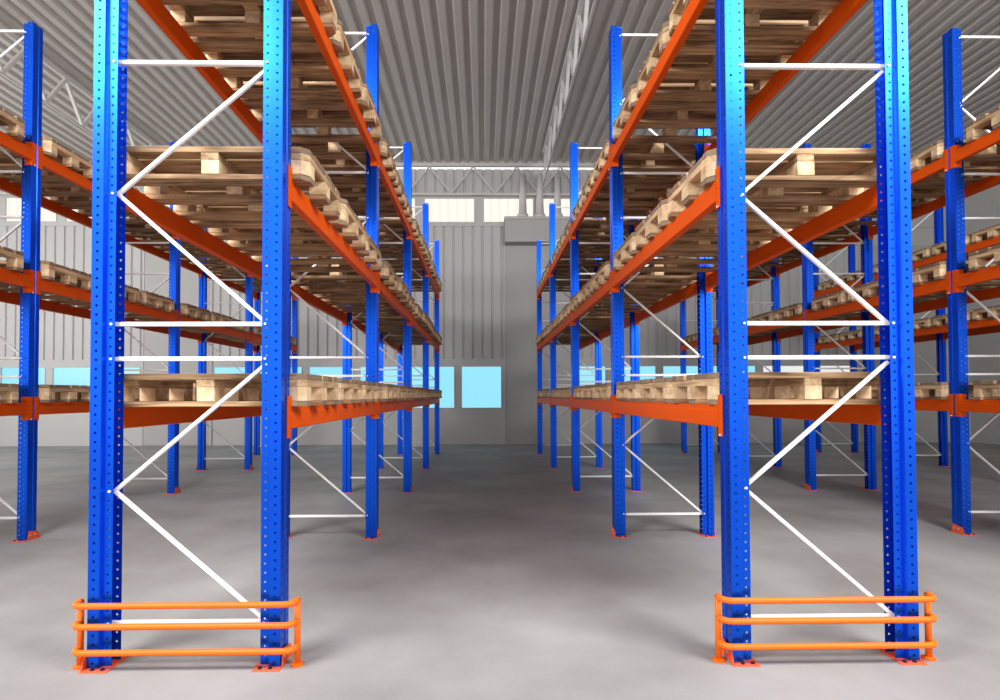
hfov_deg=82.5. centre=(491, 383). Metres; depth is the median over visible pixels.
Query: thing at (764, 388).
wooden pallet
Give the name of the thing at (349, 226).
wooden pallet
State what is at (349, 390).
wooden pallet
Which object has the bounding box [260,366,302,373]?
window
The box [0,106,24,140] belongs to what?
wooden pallet
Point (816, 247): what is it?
wooden pallet
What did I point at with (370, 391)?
wooden pallet
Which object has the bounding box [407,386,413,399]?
wooden pallet
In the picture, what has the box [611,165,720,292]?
crossbar
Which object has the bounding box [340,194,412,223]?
wooden pallet
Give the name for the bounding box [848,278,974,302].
wooden pallet
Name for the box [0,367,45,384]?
window
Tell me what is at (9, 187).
crossbar
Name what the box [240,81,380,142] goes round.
wooden pallet
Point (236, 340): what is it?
wooden pallet
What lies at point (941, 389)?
wooden pallet
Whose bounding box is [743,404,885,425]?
crossbar
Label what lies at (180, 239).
crossbar
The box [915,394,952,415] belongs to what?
crossbar
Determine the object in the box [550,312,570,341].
crossbar
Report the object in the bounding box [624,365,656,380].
window
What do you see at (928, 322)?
wooden pallet
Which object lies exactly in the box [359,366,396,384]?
window
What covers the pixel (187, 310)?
wooden pallet
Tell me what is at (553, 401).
crossbar
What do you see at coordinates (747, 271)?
wooden pallet
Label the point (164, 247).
wooden pallet
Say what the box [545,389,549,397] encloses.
wooden pallet
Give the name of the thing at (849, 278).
wooden pallet
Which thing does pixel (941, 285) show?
crossbar
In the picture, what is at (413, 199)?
window
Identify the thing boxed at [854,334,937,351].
crossbar
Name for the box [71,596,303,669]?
guard
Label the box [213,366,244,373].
window
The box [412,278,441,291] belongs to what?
wooden pallet
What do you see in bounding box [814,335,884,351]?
crossbar
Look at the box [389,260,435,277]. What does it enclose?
wooden pallet
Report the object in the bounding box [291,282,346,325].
crossbar
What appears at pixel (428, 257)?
wooden pallet
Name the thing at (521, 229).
housing
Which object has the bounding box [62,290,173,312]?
wooden pallet
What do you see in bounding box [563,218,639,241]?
wooden pallet
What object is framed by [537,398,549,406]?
crossbar
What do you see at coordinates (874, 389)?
wooden pallet
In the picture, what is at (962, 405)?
crossbar
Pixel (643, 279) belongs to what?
wooden pallet
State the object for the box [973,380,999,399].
wooden pallet
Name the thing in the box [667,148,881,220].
wooden pallet
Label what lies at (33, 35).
frame
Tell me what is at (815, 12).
wooden pallet
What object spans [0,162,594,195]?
roof truss
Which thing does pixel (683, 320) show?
frame
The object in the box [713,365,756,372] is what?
window
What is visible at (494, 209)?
window
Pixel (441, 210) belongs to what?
window
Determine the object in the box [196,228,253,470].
frame
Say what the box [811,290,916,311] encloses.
wooden pallet
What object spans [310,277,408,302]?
wooden pallet
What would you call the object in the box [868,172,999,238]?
crossbar
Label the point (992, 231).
wooden pallet
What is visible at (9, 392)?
wooden pallet
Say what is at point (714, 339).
crossbar
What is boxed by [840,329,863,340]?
wooden pallet
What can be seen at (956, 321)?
frame
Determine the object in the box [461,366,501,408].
window
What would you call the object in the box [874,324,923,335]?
wooden pallet
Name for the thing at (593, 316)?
wooden pallet
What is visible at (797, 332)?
crossbar
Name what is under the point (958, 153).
crossbar
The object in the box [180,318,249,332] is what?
wooden pallet
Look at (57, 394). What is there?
wooden pallet
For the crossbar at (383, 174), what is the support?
attached to the frame at (347, 369)
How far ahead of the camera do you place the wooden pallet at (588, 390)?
7.32 m
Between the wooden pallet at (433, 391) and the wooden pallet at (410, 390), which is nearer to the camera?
the wooden pallet at (410, 390)
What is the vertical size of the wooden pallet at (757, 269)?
0.192 m
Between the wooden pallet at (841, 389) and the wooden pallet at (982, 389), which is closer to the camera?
the wooden pallet at (982, 389)
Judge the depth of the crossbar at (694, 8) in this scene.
4.42 m
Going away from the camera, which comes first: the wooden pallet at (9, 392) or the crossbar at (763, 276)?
the wooden pallet at (9, 392)
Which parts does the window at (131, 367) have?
pane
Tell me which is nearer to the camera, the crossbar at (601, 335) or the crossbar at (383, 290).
the crossbar at (383, 290)
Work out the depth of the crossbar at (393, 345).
13.26 m
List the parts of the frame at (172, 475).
plate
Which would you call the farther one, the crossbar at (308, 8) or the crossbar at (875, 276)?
the crossbar at (875, 276)
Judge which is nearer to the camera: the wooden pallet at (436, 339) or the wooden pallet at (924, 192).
the wooden pallet at (924, 192)
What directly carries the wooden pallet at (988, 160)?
on the crossbar at (988, 182)
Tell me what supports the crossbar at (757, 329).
attached to the frame at (870, 466)
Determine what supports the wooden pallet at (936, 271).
on the crossbar at (994, 292)
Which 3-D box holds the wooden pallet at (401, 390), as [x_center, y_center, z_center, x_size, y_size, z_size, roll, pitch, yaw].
[-1.707,0.124,7.327,1.150,0.192,0.800,0,-1,-1]
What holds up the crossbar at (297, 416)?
attached to the frame at (108, 192)
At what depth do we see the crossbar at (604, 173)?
7.20 m
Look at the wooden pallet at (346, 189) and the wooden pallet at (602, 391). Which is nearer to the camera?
the wooden pallet at (602, 391)
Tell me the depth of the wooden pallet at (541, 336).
12.94 m
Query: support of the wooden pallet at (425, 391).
on the crossbar at (421, 402)
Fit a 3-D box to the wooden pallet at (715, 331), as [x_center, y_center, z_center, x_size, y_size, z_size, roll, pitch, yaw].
[5.395,-1.115,12.206,1.152,0.192,0.800,0,-1,-1]
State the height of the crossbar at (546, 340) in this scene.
0.240 m
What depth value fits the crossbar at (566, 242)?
10.15 m
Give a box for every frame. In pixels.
[0,22,42,541]
[78,0,291,673]
[109,141,181,494]
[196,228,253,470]
[252,257,297,455]
[289,24,379,539]
[341,142,412,493]
[379,203,429,469]
[397,240,439,454]
[536,240,570,453]
[549,203,602,468]
[569,142,641,491]
[608,26,716,537]
[680,289,719,453]
[715,0,927,666]
[747,259,783,467]
[800,143,879,490]
[813,244,858,452]
[911,208,950,466]
[942,28,999,535]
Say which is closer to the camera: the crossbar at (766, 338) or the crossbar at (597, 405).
the crossbar at (597, 405)
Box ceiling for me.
[0,0,999,162]
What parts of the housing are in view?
lid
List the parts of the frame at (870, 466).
plate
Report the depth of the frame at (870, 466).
8.88 m
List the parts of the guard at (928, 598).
guard post, guard rail, guard rail, guard rail, guard post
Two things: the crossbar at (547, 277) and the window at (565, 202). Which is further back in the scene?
the window at (565, 202)
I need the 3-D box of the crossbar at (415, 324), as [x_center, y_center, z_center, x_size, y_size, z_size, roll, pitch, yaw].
[-1.291,-0.980,10.227,0.083,0.240,2.774,0,-1,-1]
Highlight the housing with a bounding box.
[504,174,569,244]
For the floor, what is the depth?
4.57 m
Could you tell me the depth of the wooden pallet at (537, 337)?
13.87 m
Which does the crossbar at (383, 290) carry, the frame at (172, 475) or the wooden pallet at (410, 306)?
the wooden pallet at (410, 306)
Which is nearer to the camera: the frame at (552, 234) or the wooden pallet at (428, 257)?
the wooden pallet at (428, 257)
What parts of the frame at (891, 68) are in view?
plate, plate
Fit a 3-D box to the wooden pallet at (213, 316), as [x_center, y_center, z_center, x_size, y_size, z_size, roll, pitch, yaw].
[-5.336,-1.125,10.107,1.150,0.192,0.800,0,-1,-1]
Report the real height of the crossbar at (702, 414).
0.240 m
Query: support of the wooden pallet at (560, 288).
on the crossbar
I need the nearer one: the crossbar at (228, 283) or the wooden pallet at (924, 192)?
the wooden pallet at (924, 192)
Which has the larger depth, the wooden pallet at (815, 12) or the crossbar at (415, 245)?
the crossbar at (415, 245)
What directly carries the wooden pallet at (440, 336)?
on the crossbar at (432, 342)
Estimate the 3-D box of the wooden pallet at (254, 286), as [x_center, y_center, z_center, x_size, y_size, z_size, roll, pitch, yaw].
[-5.416,-2.382,13.784,1.150,0.192,0.800,0,-1,-1]
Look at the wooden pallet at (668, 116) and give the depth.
5.46 m
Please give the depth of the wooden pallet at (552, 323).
11.00 m
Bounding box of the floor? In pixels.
[0,442,999,699]
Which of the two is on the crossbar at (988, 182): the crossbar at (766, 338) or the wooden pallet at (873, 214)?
the wooden pallet at (873, 214)
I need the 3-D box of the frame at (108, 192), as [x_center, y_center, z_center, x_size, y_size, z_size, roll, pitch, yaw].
[-1.685,-1.151,3.223,1.074,5.406,0.230,0,-1,-1]
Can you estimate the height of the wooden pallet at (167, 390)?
0.192 m
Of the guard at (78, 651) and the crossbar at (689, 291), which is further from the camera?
the crossbar at (689, 291)
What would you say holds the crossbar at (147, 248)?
attached to the frame at (201, 462)
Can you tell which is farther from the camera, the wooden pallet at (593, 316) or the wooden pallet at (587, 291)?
the wooden pallet at (593, 316)
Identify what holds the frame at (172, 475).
on the floor
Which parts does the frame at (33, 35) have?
plate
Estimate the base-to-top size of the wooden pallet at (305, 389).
0.191 m
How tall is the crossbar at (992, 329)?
0.240 m
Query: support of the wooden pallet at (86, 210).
on the crossbar at (45, 162)
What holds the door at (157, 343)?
in the wall at (471, 258)
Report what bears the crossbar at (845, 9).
attached to the frame at (891, 68)
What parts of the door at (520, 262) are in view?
frame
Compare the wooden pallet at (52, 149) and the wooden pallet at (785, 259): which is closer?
the wooden pallet at (52, 149)
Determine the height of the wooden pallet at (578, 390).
0.191 m
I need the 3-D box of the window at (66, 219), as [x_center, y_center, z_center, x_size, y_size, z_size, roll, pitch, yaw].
[-12.151,-5.274,17.326,1.560,0.772,0.070,0,-1,-1]
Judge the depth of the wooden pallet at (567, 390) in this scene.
9.26 m
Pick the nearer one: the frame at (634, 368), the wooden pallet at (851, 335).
the frame at (634, 368)
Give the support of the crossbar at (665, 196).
attached to the frame at (634, 368)
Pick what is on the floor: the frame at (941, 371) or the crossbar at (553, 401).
the frame at (941, 371)
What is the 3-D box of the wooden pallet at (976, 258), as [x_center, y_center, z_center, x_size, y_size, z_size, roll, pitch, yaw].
[5.487,-1.257,5.522,1.152,0.191,0.800,0,-1,-1]
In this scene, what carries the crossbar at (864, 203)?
attached to the frame at (891, 68)
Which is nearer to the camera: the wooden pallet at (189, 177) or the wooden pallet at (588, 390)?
the wooden pallet at (189, 177)
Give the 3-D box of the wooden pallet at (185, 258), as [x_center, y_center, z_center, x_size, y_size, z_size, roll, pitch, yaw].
[-5.364,-2.442,10.986,1.151,0.192,0.800,0,-1,-1]
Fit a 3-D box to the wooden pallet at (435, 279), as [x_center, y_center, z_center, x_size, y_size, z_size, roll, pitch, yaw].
[-1.815,-2.410,12.990,1.150,0.192,0.800,0,-1,-1]
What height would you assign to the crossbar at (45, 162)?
0.240 m
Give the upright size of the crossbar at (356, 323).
0.240 m
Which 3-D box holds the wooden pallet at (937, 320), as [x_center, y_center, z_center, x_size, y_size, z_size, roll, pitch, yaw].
[8.829,-1.166,10.310,1.150,0.192,0.800,0,-1,-1]
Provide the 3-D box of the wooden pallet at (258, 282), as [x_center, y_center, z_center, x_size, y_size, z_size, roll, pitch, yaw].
[-5.411,-2.400,12.937,1.152,0.192,0.800,0,-1,-1]
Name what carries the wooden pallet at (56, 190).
on the crossbar at (45, 162)
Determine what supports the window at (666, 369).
in the wall at (471, 258)
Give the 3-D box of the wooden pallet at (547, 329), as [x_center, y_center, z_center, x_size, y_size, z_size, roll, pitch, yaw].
[1.718,-1.104,12.152,1.150,0.192,0.800,0,-1,-1]
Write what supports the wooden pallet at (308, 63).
on the crossbar at (308, 8)
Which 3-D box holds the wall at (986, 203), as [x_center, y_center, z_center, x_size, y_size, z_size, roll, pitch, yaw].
[14.974,-2.734,5.459,0.120,8.560,24.360,0,-1,-1]
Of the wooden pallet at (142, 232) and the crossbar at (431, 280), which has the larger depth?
the crossbar at (431, 280)
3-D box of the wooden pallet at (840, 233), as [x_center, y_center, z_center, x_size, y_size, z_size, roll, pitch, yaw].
[5.413,-2.509,9.435,1.150,0.192,0.800,0,-1,-1]
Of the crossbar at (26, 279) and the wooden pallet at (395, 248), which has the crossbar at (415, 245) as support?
the wooden pallet at (395, 248)
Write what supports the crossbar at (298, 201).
attached to the frame at (108, 192)
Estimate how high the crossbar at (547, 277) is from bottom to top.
0.240 m
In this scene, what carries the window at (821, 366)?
in the wall at (471, 258)
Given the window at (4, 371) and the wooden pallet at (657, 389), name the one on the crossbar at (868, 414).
the wooden pallet at (657, 389)
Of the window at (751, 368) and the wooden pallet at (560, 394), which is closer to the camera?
the wooden pallet at (560, 394)
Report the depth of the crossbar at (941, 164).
6.40 m
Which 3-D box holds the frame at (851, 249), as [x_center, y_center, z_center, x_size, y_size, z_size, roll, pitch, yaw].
[8.774,-0.942,14.575,1.066,5.406,0.230,0,-1,-1]
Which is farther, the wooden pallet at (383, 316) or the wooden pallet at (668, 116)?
the wooden pallet at (383, 316)
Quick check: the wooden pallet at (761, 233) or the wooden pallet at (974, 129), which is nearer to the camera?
the wooden pallet at (761, 233)
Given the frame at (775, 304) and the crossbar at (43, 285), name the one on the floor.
the frame at (775, 304)
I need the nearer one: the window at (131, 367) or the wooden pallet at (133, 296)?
the wooden pallet at (133, 296)
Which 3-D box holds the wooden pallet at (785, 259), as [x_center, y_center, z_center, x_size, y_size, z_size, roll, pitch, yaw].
[5.409,-2.473,11.139,1.152,0.192,0.800,0,-1,-1]
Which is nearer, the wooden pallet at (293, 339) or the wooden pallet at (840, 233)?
the wooden pallet at (840, 233)
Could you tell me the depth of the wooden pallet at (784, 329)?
11.05 m
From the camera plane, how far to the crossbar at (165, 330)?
10.27 m
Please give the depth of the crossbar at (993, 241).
9.97 m
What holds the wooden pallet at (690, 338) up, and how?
on the crossbar at (766, 338)
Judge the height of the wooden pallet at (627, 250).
0.192 m
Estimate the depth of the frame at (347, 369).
8.77 m
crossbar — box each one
[0,131,36,166]
[0,177,91,228]
[0,268,34,293]
[0,290,90,318]
[0,397,32,419]
[34,397,138,419]
[36,271,177,321]
[38,145,178,239]
[118,406,266,427]
[119,318,201,342]
[120,233,201,276]
[121,181,267,279]
[136,0,267,144]
[179,237,251,276]
[179,311,251,342]
[205,335,256,352]
[207,274,256,299]
[252,331,296,352]
[287,396,378,438]
[288,164,378,292]
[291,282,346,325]
[297,0,378,167]
[352,318,379,341]
[378,272,411,325]
[378,399,411,417]
[379,148,411,239]
[383,336,399,352]
[412,231,428,276]
[412,316,428,341]
[412,399,428,407]
[429,271,439,299]
[429,335,439,352]
[429,398,439,405]
[537,271,549,299]
[537,331,549,352]
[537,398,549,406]
[549,226,569,276]
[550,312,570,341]
[550,395,570,410]
[570,148,609,239]
[571,271,610,324]
[571,395,611,417]
[579,337,594,349]
[598,317,629,341]
[610,0,707,167]
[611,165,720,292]
[612,395,722,436]
[634,160,697,231]
[635,280,699,324]
[681,336,718,351]
[704,0,867,152]
[705,183,881,291]
[742,271,774,286]
[742,310,803,336]
[742,334,771,345]
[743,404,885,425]
[776,232,860,276]
[777,315,863,341]
[805,271,950,320]
[814,273,883,297]
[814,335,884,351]
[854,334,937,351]
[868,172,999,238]
[870,286,999,320]
[910,148,947,185]
[912,236,999,269]
[913,317,999,336]
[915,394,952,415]
[943,325,999,340]
[950,127,999,168]
[952,265,999,292]
[955,394,999,416]
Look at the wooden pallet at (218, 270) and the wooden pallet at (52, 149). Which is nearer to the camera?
the wooden pallet at (52, 149)
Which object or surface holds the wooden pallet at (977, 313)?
on the crossbar at (992, 329)
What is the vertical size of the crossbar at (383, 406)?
0.240 m
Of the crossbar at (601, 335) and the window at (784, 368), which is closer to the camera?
the crossbar at (601, 335)
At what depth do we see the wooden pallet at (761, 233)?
4.55 m
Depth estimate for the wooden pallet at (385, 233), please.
9.27 m
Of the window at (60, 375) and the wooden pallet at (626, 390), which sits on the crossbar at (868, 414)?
the wooden pallet at (626, 390)
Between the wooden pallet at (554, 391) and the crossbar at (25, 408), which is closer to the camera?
the crossbar at (25, 408)
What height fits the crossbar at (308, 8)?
0.240 m
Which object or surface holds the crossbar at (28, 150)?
attached to the frame
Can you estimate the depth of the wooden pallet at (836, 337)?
13.90 m
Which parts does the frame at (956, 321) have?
plate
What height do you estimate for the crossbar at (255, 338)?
0.240 m
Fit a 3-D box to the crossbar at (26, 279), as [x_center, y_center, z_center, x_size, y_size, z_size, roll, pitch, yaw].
[-4.794,-1.089,4.577,0.083,0.240,2.774,0,-1,-1]
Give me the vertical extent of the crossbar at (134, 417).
0.240 m
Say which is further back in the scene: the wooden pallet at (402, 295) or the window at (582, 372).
the window at (582, 372)
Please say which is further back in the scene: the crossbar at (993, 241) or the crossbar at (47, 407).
the crossbar at (993, 241)
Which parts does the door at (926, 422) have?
frame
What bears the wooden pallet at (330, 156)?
on the crossbar at (383, 174)
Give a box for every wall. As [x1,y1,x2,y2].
[0,169,970,445]
[966,176,999,444]
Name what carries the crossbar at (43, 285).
attached to the frame at (172, 475)
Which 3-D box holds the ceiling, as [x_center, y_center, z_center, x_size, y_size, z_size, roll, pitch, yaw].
[-1.347,-7.003,5.372,32.504,0.078,24.480,0,-1,-1]
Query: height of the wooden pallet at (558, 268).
0.192 m
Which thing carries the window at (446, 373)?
in the wall at (471, 258)
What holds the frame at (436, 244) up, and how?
on the floor
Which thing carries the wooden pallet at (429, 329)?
on the crossbar at (415, 324)
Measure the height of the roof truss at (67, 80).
0.929 m
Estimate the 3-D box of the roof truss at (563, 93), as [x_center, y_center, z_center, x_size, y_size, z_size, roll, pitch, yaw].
[1.668,-6.462,5.024,0.080,0.929,22.730,0,-1,-1]
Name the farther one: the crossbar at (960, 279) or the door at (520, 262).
the door at (520, 262)
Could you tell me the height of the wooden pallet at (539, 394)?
0.192 m
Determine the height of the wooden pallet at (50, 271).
0.192 m
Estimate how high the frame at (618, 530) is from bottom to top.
5.406 m
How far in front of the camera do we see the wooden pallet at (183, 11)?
4.01 m
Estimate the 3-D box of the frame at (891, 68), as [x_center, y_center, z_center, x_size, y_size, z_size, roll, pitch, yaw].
[1.841,-1.161,3.275,1.074,5.406,0.230,0,-1,-1]
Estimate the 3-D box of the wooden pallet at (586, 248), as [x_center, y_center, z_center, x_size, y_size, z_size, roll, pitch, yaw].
[1.776,-2.480,10.242,1.152,0.192,0.800,0,-1,-1]
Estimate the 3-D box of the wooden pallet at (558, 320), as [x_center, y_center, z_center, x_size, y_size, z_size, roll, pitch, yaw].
[1.756,-1.145,10.209,1.152,0.192,0.800,0,-1,-1]
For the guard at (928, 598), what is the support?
on the floor
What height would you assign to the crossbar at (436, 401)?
0.240 m
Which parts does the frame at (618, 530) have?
plate, plate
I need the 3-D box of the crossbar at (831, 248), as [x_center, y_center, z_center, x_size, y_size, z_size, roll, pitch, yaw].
[5.896,-2.335,10.362,0.083,0.240,2.774,0,-1,-1]
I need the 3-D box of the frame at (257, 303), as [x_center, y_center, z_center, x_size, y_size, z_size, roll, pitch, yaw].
[-5.434,-0.901,14.367,1.066,5.406,0.230,0,-1,-1]
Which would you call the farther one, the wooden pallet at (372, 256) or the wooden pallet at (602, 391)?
the wooden pallet at (602, 391)
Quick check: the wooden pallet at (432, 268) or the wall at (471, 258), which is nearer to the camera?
the wooden pallet at (432, 268)
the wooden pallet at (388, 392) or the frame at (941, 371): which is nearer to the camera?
the wooden pallet at (388, 392)
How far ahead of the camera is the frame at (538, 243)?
14.42 m
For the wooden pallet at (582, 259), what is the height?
0.192 m
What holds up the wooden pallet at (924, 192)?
on the crossbar at (941, 164)
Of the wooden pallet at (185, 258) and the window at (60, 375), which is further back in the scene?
the window at (60, 375)
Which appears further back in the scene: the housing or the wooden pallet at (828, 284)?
the housing
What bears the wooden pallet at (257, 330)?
on the crossbar at (210, 339)
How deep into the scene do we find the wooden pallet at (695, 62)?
4.60 m
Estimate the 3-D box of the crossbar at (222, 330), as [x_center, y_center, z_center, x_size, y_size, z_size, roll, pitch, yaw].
[-4.876,-0.969,10.175,0.083,0.240,2.774,0,-1,-1]
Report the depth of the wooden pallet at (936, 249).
10.43 m
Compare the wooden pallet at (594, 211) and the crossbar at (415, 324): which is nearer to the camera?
the wooden pallet at (594, 211)
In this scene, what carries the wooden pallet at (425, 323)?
on the crossbar at (415, 324)
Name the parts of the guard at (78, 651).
guard post, guard rail, guard rail, guard rail, guard post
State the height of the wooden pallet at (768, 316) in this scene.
0.192 m
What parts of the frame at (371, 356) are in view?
plate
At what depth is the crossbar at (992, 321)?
10.39 m
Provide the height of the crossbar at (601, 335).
0.240 m
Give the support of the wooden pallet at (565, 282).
on the crossbar
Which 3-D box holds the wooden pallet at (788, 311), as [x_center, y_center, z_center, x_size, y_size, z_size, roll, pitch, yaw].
[5.417,-1.174,9.406,1.150,0.192,0.800,0,-1,-1]
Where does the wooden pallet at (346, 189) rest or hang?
on the crossbar at (383, 174)
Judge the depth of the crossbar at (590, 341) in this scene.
13.06 m
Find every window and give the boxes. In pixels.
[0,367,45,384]
[4,197,56,221]
[51,367,89,385]
[65,209,91,221]
[119,366,140,373]
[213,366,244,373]
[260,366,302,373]
[308,366,353,379]
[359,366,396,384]
[384,198,415,218]
[412,366,454,408]
[424,198,474,222]
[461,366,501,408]
[483,198,533,222]
[543,198,578,215]
[579,365,605,383]
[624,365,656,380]
[662,365,700,377]
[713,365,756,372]
[762,365,802,371]
[820,365,849,371]
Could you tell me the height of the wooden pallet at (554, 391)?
0.192 m
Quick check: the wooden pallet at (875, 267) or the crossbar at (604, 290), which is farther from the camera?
the wooden pallet at (875, 267)
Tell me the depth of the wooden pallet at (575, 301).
8.21 m
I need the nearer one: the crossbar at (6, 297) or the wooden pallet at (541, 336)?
the crossbar at (6, 297)
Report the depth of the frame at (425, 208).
11.56 m
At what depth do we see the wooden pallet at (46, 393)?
6.37 m
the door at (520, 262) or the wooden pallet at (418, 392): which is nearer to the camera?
the wooden pallet at (418, 392)
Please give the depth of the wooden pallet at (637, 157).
6.52 m
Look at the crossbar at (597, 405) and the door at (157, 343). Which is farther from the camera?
the door at (157, 343)
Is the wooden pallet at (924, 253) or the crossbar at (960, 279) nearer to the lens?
the crossbar at (960, 279)
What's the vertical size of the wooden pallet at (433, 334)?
0.192 m
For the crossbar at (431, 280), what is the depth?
13.00 m
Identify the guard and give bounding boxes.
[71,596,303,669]
[712,591,937,662]
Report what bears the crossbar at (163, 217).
attached to the frame at (108, 192)
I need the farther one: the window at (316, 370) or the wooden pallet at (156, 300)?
the window at (316, 370)
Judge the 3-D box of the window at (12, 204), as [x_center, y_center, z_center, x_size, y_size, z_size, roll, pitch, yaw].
[-13.961,-5.268,17.299,1.560,0.772,0.070,0,-1,-1]
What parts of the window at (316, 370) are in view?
pane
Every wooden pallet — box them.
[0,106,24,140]
[0,136,92,180]
[0,245,23,271]
[0,260,90,291]
[0,383,18,402]
[0,385,89,402]
[10,169,138,204]
[10,279,139,302]
[55,388,138,400]
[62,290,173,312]
[63,193,172,223]
[118,373,337,406]
[120,218,208,242]
[120,303,209,321]
[121,146,340,220]
[138,388,168,400]
[148,238,225,255]
[160,0,336,37]
[180,311,231,327]
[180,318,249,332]
[181,251,250,265]
[190,17,361,98]
[190,198,365,250]
[192,378,361,403]
[205,326,266,338]
[207,262,254,277]
[223,271,266,284]
[226,339,246,341]
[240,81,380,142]
[240,232,381,271]
[240,282,261,291]
[240,336,295,344]
[291,261,397,291]
[292,137,396,181]
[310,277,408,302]
[328,170,404,205]
[328,293,414,311]
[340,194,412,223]
[352,303,422,321]
[359,218,420,243]
[360,311,428,327]
[362,381,379,402]
[379,234,426,255]
[379,318,432,332]
[379,384,396,400]
[380,247,431,265]
[383,325,435,337]
[387,330,438,341]
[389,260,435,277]
[394,334,441,344]
[395,271,437,284]
[397,385,406,400]
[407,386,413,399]
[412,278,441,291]
[414,387,422,399]
[423,388,427,398]
[428,389,430,398]
[431,389,436,398]
[536,334,581,344]
[537,278,584,291]
[537,390,541,397]
[539,330,589,341]
[541,271,591,284]
[544,325,594,337]
[545,261,601,277]
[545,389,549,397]
[550,318,609,331]
[551,247,609,265]
[551,388,557,397]
[555,311,610,326]
[556,234,609,255]
[557,388,563,398]
[561,303,629,320]
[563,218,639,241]
[564,387,570,398]
[570,290,655,311]
[572,195,655,224]
[573,386,583,399]
[581,171,677,205]
[581,278,677,302]
[583,385,594,399]
[593,139,697,182]
[593,261,698,291]
[594,383,610,400]
[613,83,752,143]
[613,232,752,271]
[616,380,639,401]
[635,199,807,250]
[636,20,808,100]
[639,377,793,402]
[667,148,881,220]
[668,0,841,39]
[672,372,885,404]
[684,334,718,344]
[712,327,771,337]
[741,271,755,283]
[742,262,770,277]
[742,317,802,331]
[752,311,802,326]
[758,252,801,265]
[774,303,863,320]
[780,239,831,255]
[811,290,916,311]
[813,219,859,241]
[818,279,858,291]
[818,333,857,343]
[832,198,917,224]
[838,387,877,398]
[839,270,873,282]
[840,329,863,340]
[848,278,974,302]
[864,173,970,206]
[871,386,933,398]
[873,263,933,273]
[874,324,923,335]
[910,139,999,183]
[912,247,968,261]
[912,261,999,290]
[913,317,945,329]
[914,382,999,398]
[932,234,991,255]
[933,310,987,326]
[965,106,999,143]
[968,244,999,271]
[972,223,999,243]
[972,305,999,320]
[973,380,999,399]
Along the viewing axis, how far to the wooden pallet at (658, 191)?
7.41 m
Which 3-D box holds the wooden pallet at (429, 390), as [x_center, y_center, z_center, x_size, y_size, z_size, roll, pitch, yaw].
[-1.769,0.203,10.980,1.152,0.192,0.800,0,-1,-1]
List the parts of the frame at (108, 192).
plate, plate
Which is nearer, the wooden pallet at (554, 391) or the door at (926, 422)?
the wooden pallet at (554, 391)
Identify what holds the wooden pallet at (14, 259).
on the crossbar at (26, 279)
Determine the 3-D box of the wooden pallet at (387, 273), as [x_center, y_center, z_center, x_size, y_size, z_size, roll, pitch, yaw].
[-1.692,-1.213,6.502,1.152,0.191,0.800,0,-1,-1]
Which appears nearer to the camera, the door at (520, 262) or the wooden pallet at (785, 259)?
the wooden pallet at (785, 259)
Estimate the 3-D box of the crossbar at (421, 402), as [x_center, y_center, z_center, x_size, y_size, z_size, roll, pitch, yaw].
[-1.287,0.340,10.199,0.083,0.240,2.774,0,-1,-1]
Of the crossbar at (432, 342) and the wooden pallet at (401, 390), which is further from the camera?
the crossbar at (432, 342)
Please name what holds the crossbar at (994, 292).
attached to the frame at (870, 466)
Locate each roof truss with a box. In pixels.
[0,23,158,145]
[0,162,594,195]
[543,0,597,182]
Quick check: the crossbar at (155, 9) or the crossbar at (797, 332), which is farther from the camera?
the crossbar at (797, 332)
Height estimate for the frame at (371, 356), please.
5.406 m
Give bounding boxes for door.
[141,246,212,445]
[503,245,570,443]
[855,246,939,442]
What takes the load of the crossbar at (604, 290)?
attached to the frame at (618, 530)
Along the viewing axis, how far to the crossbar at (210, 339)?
12.75 m
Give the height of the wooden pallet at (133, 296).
0.191 m

